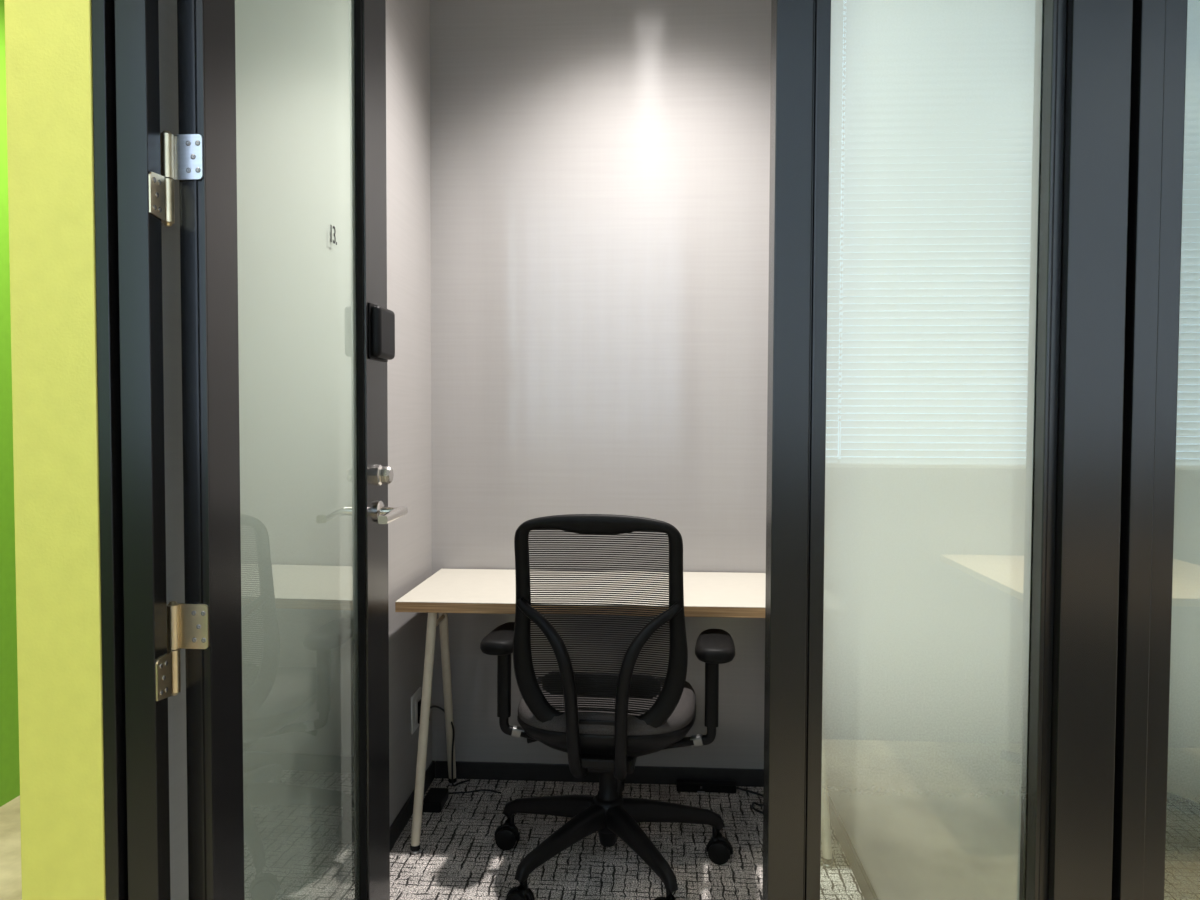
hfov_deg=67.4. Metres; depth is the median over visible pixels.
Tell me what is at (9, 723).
wall
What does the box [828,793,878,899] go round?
baseboard
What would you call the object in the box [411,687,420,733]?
wall outlet
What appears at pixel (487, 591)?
desk
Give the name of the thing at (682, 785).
power strip
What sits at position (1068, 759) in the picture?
door frame
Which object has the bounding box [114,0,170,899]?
trim
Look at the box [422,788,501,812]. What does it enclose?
power adapter
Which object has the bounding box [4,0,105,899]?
wall
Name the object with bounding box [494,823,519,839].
hood
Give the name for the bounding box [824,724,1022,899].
wall
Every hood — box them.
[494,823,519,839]
[506,886,532,899]
[706,836,732,853]
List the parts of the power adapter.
cord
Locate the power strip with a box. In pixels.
[676,779,762,813]
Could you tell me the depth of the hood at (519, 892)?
2.28 m
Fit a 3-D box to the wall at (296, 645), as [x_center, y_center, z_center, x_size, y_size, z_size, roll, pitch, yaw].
[-0.652,-0.354,3.283,0.155,3.000,3.900,0,2,3]
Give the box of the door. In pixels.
[148,0,407,899]
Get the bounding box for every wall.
[0,0,19,806]
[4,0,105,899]
[158,0,431,899]
[430,0,1199,797]
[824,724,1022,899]
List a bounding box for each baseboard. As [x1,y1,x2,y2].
[343,761,434,899]
[435,761,763,786]
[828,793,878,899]
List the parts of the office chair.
armrest, caster stem, caster stem, tilt lever, leg, leg, plate, frame, seat, leg, leg, leg, armrest, caster stem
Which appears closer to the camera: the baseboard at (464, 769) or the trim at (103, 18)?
the trim at (103, 18)
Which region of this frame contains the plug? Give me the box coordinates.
[418,699,469,785]
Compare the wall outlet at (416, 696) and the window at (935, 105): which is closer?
the window at (935, 105)
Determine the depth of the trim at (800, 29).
1.26 m
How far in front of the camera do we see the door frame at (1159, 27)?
1.23 m
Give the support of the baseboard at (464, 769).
attached to the wall at (600, 169)
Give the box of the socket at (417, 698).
[416,697,418,723]
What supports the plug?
attached to the wall at (296, 645)
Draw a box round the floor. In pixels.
[0,778,1199,899]
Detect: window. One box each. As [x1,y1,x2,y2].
[822,0,1043,744]
[1168,0,1199,748]
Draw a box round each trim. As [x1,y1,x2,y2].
[91,0,127,899]
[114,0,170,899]
[762,0,830,899]
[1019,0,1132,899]
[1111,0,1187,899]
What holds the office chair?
on the floor
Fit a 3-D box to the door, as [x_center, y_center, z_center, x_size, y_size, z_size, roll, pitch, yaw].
[-0.574,-0.046,1.766,0.142,2.468,0.920,0,2,6]
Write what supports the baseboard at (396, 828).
attached to the wall at (296, 645)
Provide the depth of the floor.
2.61 m
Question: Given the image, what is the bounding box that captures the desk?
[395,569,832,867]
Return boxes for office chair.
[480,514,734,899]
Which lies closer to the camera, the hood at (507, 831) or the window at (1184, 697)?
the window at (1184, 697)
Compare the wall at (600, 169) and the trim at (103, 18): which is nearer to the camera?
the trim at (103, 18)
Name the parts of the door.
glass pane, handle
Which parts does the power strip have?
cord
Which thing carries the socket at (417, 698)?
attached to the wall outlet at (416, 696)
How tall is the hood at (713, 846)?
0.045 m

